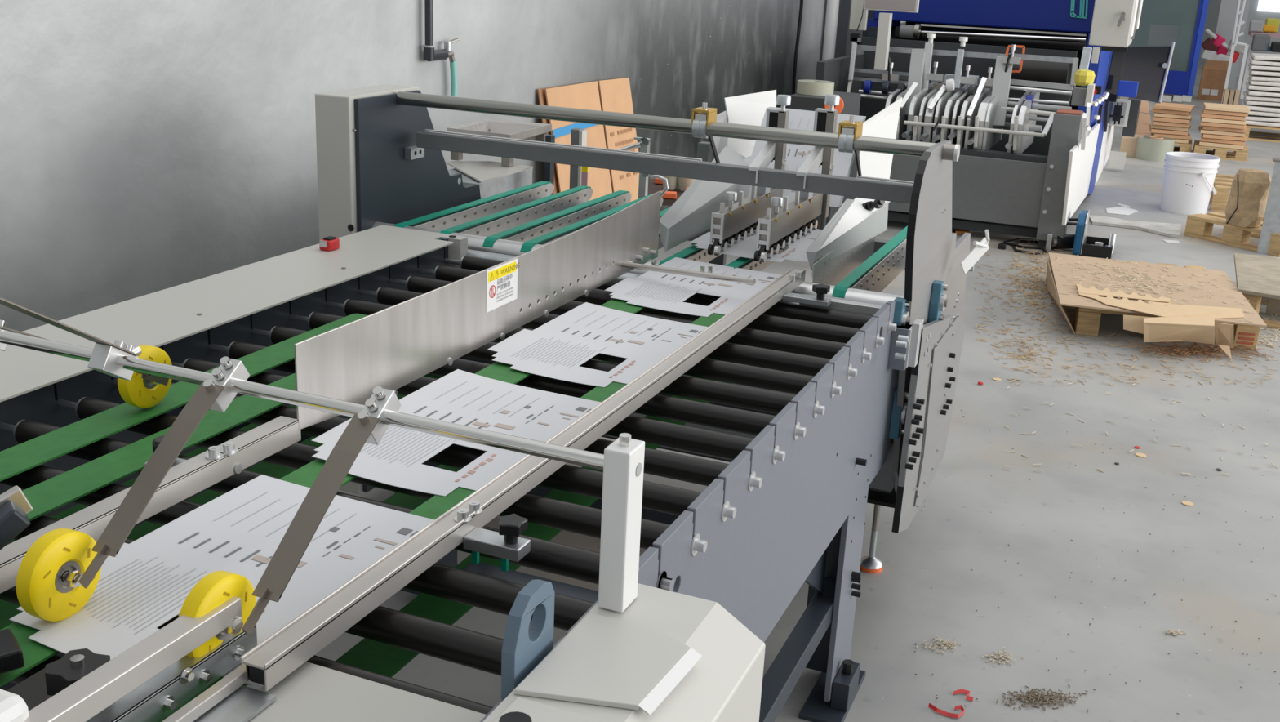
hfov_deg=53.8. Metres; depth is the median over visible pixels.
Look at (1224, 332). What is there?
cardboard offcut
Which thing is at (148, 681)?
guide
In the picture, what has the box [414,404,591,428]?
print
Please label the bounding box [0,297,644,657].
rod
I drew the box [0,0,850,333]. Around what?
wall
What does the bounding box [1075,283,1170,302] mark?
cardboard offcut
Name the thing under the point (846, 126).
print
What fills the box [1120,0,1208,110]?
machine
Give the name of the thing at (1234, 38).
frame
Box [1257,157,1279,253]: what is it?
stand
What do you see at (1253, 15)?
wall
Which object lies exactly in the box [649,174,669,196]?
hose
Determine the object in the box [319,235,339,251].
tape measure
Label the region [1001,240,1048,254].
power cord
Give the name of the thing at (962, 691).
strip
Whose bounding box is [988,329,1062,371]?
wood shavings
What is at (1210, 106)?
bundle
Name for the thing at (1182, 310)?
cardboard offcut
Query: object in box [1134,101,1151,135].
leaning boards
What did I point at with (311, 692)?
cover
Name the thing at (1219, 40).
rubbish
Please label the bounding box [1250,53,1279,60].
bundle
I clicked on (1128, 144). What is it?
carton
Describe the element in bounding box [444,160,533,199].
side table
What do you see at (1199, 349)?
wood shavings
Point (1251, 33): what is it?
workbench
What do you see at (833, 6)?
downpipe
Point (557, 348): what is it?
printed card
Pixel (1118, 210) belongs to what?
paper sheet
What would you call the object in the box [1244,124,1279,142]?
pallet
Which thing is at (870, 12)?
trim
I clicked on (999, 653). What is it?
crumbs
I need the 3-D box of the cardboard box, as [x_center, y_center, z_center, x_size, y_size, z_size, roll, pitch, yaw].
[7.962,-3.892,17.479,0.358,0.533,0.516,10,19,21]
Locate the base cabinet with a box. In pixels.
[787,91,861,229]
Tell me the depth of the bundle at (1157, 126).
11.70 m
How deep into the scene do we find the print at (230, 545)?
1.47 m
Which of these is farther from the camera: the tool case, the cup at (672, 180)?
the tool case
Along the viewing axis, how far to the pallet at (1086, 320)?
5.57 m
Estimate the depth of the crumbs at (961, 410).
3.16 m
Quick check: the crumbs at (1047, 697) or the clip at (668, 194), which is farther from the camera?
the clip at (668, 194)
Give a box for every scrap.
[954,228,969,234]
[1117,203,1129,208]
[1162,239,1180,244]
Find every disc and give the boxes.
[1135,452,1146,457]
[1181,500,1193,506]
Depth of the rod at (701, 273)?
2.68 m
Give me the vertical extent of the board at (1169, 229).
0.018 m
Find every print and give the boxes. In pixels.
[177,525,418,565]
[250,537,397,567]
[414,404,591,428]
[454,453,496,481]
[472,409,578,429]
[561,327,701,342]
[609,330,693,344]
[609,360,635,377]
[661,274,777,285]
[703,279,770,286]
[709,297,728,310]
[787,125,848,157]
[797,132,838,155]
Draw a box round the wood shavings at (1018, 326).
[1001,326,1277,385]
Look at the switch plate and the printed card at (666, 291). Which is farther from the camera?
the switch plate
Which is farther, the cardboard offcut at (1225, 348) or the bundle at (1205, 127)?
the bundle at (1205, 127)
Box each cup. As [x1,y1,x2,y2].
[662,175,677,190]
[677,177,695,191]
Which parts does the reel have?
stem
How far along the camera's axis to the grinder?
7.29 m
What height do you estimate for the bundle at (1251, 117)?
0.053 m
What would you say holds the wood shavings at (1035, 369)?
on the floor
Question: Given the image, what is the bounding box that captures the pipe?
[422,0,448,61]
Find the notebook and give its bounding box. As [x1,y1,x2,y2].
[1056,108,1083,115]
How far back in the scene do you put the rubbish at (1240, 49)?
17.15 m
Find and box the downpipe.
[822,0,839,60]
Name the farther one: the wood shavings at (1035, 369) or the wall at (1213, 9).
the wall at (1213, 9)
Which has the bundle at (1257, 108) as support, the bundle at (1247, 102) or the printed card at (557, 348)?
the bundle at (1247, 102)
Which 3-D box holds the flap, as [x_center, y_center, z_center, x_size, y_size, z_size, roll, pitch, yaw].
[2.001,-0.318,6.010,0.088,0.137,0.974,7,18,13]
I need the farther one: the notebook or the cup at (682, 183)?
the notebook
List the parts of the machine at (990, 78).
frame, panel, rail plate, frame, motor, belt blade, motor, lever, belt blade, adjust knob, lever, belt blade, panel, belt blade, adjust knob, lever, belt blade, belt blade, lever, corner post, rod, rod, knob, blue post, knob, knob, rod, rod, clamp arm, clamp arm, dark leg, box door, guard door, box door, guard knob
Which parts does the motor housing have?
step plate, lid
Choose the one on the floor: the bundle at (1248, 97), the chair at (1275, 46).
the chair at (1275, 46)
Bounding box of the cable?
[792,0,803,94]
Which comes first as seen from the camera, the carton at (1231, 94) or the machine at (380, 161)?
the machine at (380, 161)
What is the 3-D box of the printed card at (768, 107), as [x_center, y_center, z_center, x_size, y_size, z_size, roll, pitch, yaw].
[0.447,-0.566,3.544,0.298,0.248,0.224,10,19,21]
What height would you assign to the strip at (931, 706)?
0.007 m
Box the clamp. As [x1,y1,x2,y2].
[620,137,650,198]
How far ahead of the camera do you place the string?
7.52 m
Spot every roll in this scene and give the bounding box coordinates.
[796,79,834,95]
[1133,134,1175,161]
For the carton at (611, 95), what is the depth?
5.71 m
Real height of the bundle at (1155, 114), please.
0.032 m
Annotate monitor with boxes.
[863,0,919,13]
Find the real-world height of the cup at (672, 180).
0.059 m
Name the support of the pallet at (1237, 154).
on the floor
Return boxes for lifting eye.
[501,578,555,698]
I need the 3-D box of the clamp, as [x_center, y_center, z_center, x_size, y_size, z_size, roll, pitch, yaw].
[-0.024,-0.583,3.975,0.043,0.257,0.182,-8,21,-31]
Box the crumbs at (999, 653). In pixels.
[982,646,1023,666]
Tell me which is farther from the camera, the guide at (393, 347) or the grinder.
the grinder
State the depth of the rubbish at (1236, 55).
17.21 m
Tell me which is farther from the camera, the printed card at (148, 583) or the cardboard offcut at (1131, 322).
the cardboard offcut at (1131, 322)
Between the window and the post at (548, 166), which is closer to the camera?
the post at (548, 166)
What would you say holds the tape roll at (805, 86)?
on the base cabinet
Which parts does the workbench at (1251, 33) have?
leg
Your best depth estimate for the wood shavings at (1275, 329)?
5.67 m
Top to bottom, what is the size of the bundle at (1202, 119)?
0.031 m
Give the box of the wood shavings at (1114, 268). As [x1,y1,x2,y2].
[1051,253,1254,322]
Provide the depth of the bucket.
8.62 m
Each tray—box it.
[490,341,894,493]
[1080,235,1113,258]
[1262,24,1276,31]
[1265,17,1279,32]
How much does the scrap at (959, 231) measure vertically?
0.018 m
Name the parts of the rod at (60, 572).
rod, post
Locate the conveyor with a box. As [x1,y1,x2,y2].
[0,224,911,721]
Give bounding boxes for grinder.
[1044,232,1075,251]
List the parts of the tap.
lever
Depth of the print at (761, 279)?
2.78 m
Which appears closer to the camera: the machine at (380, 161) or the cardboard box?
the machine at (380, 161)
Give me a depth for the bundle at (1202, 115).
11.45 m
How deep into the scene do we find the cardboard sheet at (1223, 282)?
5.95 m
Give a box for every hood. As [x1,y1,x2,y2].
[873,0,1094,32]
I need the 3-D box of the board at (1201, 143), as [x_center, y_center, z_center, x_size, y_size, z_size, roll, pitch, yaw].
[5.377,-2.008,11.666,0.371,0.031,0.400,11,19,24]
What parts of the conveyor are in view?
plate, leg, plate, leg, foot plate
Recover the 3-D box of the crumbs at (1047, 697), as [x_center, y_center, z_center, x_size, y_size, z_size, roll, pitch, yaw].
[0.890,0.734,2.761,0.239,0.008,0.105,2,18,-2]
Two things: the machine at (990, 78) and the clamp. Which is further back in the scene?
the machine at (990, 78)
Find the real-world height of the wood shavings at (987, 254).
0.012 m
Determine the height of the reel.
0.889 m
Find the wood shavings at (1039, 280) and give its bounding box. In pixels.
[983,237,1068,329]
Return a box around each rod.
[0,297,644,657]
[622,261,755,284]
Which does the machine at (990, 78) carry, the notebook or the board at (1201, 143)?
the notebook
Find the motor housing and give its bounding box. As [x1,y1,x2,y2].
[483,582,765,721]
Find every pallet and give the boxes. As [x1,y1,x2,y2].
[1045,257,1260,349]
[1147,134,1191,152]
[1184,211,1279,257]
[1192,139,1248,161]
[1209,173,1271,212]
[1233,253,1279,328]
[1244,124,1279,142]
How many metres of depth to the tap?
4.56 m
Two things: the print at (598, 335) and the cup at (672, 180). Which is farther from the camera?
the cup at (672, 180)
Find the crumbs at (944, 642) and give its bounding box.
[915,634,961,653]
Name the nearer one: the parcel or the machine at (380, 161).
the machine at (380, 161)
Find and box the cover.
[248,661,486,721]
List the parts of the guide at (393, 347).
rail, clamp knob, guide plate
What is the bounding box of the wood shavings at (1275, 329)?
[1248,307,1279,360]
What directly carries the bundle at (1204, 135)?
on the bundle at (1206, 140)
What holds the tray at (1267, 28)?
on the workbench at (1251, 33)
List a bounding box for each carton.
[537,77,652,260]
[1120,134,1139,157]
[1222,88,1229,104]
[1226,88,1234,104]
[1232,89,1239,105]
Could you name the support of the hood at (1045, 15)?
attached to the machine at (990, 78)
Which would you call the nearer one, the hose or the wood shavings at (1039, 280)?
the hose
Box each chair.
[1250,34,1271,51]
[1270,41,1279,52]
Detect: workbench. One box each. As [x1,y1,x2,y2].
[647,177,726,265]
[1240,31,1279,98]
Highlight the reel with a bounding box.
[820,97,844,229]
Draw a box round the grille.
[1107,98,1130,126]
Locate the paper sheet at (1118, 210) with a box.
[1106,206,1137,215]
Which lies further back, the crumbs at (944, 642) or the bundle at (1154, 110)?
the bundle at (1154, 110)
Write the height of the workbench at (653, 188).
0.700 m
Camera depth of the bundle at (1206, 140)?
11.51 m
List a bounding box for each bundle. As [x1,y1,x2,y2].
[1148,124,1187,135]
[1150,133,1188,143]
[1151,107,1191,115]
[1151,115,1191,124]
[1151,124,1191,131]
[1152,111,1191,119]
[1152,120,1190,128]
[1152,132,1191,139]
[1153,102,1195,111]
[1198,125,1244,137]
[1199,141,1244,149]
[1200,110,1245,120]
[1200,116,1246,124]
[1200,120,1246,128]
[1200,133,1247,141]
[1200,135,1244,145]
[1202,125,1247,133]
[1203,102,1249,112]
[1203,106,1248,116]
[1240,99,1279,112]
[1243,90,1279,102]
[1243,97,1279,106]
[1244,115,1279,122]
[1245,81,1279,91]
[1245,86,1279,97]
[1245,120,1279,127]
[1247,76,1279,86]
[1248,57,1279,66]
[1248,62,1279,71]
[1248,67,1279,76]
[1248,71,1279,81]
[1248,110,1279,117]
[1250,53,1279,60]
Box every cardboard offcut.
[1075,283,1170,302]
[1076,289,1243,317]
[1123,314,1154,333]
[1143,304,1244,325]
[1143,322,1214,344]
[1144,294,1170,306]
[1214,322,1233,348]
[1217,344,1231,359]
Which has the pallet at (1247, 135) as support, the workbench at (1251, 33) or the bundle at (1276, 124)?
the bundle at (1276, 124)
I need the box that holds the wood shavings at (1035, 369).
[1002,368,1278,475]
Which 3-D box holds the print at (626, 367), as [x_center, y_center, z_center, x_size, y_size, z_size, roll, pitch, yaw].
[-0.028,0.014,2.162,0.008,0.001,0.106,10,19,21]
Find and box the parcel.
[1225,168,1271,226]
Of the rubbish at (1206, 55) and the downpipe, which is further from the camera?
the rubbish at (1206, 55)
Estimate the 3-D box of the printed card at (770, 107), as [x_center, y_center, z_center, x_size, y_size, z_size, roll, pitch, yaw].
[0.450,-0.568,3.551,0.298,0.248,0.224,10,19,21]
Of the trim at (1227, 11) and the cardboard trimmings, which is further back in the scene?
the trim at (1227, 11)
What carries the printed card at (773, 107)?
on the machine at (380, 161)
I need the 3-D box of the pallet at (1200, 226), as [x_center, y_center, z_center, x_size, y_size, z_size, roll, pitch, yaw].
[3.810,-0.794,7.798,0.510,0.130,0.640,-8,21,-31]
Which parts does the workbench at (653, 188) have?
leg, leg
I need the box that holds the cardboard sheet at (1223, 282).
[1048,252,1266,327]
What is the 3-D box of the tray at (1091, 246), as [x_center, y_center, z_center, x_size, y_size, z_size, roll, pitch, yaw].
[2.643,-0.654,7.281,0.160,0.070,0.260,10,19,21]
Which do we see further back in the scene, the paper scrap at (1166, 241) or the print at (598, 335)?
the paper scrap at (1166, 241)
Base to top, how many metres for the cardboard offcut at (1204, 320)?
0.003 m
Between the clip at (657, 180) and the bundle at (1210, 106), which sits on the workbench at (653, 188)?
the clip at (657, 180)
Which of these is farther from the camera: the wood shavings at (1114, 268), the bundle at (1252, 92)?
the bundle at (1252, 92)
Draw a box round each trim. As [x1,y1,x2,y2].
[845,0,874,55]
[1214,0,1250,88]
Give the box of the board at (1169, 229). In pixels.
[1088,214,1181,238]
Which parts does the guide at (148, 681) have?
pivot arm, pivot lever, knob plate, star knob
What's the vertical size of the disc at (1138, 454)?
0.002 m
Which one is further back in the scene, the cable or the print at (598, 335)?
the cable
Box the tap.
[444,37,460,96]
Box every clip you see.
[654,177,662,183]
[661,191,676,199]
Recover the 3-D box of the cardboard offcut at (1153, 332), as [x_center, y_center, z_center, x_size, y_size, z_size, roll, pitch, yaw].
[2.273,-0.117,5.323,0.355,0.106,0.103,3,18,-1]
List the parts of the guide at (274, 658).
clamp knob, cross rail, clamp knob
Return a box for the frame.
[1221,0,1248,103]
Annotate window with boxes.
[1257,0,1279,12]
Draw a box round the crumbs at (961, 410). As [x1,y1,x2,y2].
[913,409,1279,714]
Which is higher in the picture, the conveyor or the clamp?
the clamp
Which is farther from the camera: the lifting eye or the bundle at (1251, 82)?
the bundle at (1251, 82)
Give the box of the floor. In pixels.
[177,59,1279,721]
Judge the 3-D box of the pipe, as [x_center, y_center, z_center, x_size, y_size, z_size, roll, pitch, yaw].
[-0.689,-1.760,4.227,0.042,1.477,0.121,10,19,21]
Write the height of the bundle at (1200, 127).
0.031 m
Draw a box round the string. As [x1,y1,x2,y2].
[1226,174,1239,223]
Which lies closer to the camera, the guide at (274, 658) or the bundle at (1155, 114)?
the guide at (274, 658)
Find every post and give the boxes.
[544,134,555,195]
[569,128,588,188]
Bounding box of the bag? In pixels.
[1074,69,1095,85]
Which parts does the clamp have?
rod, post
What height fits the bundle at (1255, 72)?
0.042 m
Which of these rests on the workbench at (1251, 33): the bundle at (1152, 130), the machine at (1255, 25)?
the machine at (1255, 25)
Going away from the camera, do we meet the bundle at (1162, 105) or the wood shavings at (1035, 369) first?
the wood shavings at (1035, 369)
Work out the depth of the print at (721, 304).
2.60 m
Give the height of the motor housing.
0.578 m
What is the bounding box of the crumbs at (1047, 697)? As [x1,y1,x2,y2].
[996,684,1095,711]
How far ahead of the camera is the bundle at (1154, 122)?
11.65 m
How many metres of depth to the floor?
3.56 m
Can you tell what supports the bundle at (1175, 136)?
on the bundle at (1177, 140)
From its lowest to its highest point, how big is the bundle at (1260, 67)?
0.053 m
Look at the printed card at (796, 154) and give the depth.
3.54 m
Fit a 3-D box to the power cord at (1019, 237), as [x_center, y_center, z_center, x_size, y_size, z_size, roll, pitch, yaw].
[2.339,-0.720,7.537,0.407,0.008,0.152,-2,18,-14]
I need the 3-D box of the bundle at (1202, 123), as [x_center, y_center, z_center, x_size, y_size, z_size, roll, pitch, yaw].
[5.368,-2.183,11.616,0.371,0.031,0.400,11,19,24]
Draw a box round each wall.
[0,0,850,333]
[1127,0,1221,59]
[1236,0,1279,77]
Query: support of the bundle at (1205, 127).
on the bundle at (1200, 127)
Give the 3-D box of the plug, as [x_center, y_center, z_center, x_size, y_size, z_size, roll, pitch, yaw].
[2.090,-0.662,7.288,0.040,0.030,0.040,10,19,21]
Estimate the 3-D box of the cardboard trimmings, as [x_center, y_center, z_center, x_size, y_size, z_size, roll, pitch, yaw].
[1.293,0.658,3.062,0.066,0.008,0.033,-1,18,-13]
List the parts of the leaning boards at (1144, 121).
panel, panel, panel, panel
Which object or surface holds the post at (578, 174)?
on the floor
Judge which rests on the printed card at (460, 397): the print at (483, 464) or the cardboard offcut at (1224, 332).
the print at (483, 464)
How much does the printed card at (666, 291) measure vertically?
0.009 m
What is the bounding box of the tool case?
[1066,208,1116,258]
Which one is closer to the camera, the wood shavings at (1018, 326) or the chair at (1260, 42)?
the wood shavings at (1018, 326)
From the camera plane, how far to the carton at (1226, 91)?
16.46 m
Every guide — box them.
[0,190,661,593]
[0,484,275,721]
[240,266,831,690]
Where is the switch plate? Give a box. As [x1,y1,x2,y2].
[1090,47,1100,63]
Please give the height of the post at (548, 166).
0.930 m
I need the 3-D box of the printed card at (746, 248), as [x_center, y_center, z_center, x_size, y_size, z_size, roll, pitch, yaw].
[0.329,-0.304,3.174,0.321,0.008,0.436,10,19,21]
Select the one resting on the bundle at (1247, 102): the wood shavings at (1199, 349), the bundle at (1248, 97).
the bundle at (1248, 97)
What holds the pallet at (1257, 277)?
on the floor
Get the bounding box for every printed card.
[8,474,435,685]
[311,368,601,496]
[487,302,708,387]
[604,257,782,316]
[689,228,830,262]
[744,107,863,207]
[746,106,864,206]
[747,107,864,207]
[748,106,865,205]
[773,106,866,205]
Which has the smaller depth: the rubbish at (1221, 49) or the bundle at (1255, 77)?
the bundle at (1255, 77)
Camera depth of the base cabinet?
6.75 m
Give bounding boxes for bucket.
[1160,151,1220,214]
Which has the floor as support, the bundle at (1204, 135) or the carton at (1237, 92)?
the carton at (1237, 92)
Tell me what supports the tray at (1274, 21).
on the workbench at (1251, 33)
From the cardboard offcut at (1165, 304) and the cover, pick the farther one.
the cardboard offcut at (1165, 304)
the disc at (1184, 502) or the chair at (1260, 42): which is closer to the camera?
the disc at (1184, 502)
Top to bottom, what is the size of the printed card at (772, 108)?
0.248 m
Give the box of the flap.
[1046,257,1075,334]
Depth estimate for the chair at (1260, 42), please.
17.19 m
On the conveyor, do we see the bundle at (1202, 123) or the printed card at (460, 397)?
the printed card at (460, 397)
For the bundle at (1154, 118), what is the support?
on the bundle at (1154, 122)
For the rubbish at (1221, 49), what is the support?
on the rubbish at (1206, 55)
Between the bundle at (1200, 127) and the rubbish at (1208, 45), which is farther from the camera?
the rubbish at (1208, 45)
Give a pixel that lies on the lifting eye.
(523, 648)
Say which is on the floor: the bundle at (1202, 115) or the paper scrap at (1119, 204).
the paper scrap at (1119, 204)
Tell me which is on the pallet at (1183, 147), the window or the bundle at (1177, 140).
the bundle at (1177, 140)
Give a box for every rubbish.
[1200,49,1230,61]
[1201,37,1217,51]
[1204,28,1231,52]
[1211,33,1225,47]
[1216,44,1227,54]
[1227,39,1248,53]
[1229,51,1239,62]
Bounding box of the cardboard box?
[1197,59,1232,101]
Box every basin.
[447,118,551,166]
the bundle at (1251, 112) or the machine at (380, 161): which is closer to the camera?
the machine at (380, 161)
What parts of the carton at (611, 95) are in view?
panel, panel, panel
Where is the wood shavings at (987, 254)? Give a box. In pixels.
[973,253,1075,342]
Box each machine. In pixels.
[315,84,990,573]
[815,0,1175,248]
[1120,0,1208,110]
[1248,20,1264,31]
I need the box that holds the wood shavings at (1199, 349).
[1088,339,1274,359]
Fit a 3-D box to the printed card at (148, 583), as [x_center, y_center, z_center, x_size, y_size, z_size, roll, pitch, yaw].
[-0.447,0.232,1.410,0.321,0.009,0.436,10,19,21]
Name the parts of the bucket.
handle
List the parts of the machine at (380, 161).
plate, lane plate, lane plate, linear rail, lane plate, lane plate, post, lane plate, hanger arm, frame, pressing rail, angle arm, frame, lane plate, gate frame, gate stem, knurled knob, pressing rail, angle arm, gate frame, gate stem, knurled knob, perforated plate, hanger arm, levelling stem, lane plate, linear rail, plate, plate, access panel, hook arm, hook cord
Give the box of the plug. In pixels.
[997,242,1005,249]
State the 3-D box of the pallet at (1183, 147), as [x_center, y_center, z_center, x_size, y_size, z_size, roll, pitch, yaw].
[4.996,-2.040,11.934,0.399,0.100,0.500,10,19,21]
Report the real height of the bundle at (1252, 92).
0.044 m
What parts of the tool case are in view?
case handle, case lid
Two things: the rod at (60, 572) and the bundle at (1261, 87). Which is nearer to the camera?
the rod at (60, 572)
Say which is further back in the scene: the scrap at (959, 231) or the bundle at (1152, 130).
the bundle at (1152, 130)
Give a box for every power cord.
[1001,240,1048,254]
[1003,237,1036,241]
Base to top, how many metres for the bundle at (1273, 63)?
0.044 m
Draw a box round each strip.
[928,702,964,718]
[953,688,973,701]
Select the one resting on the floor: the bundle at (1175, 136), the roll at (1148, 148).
the roll at (1148, 148)
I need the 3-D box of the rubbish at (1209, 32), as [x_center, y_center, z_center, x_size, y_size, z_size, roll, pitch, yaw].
[7.936,-4.364,17.260,0.435,0.324,0.100,7,18,14]

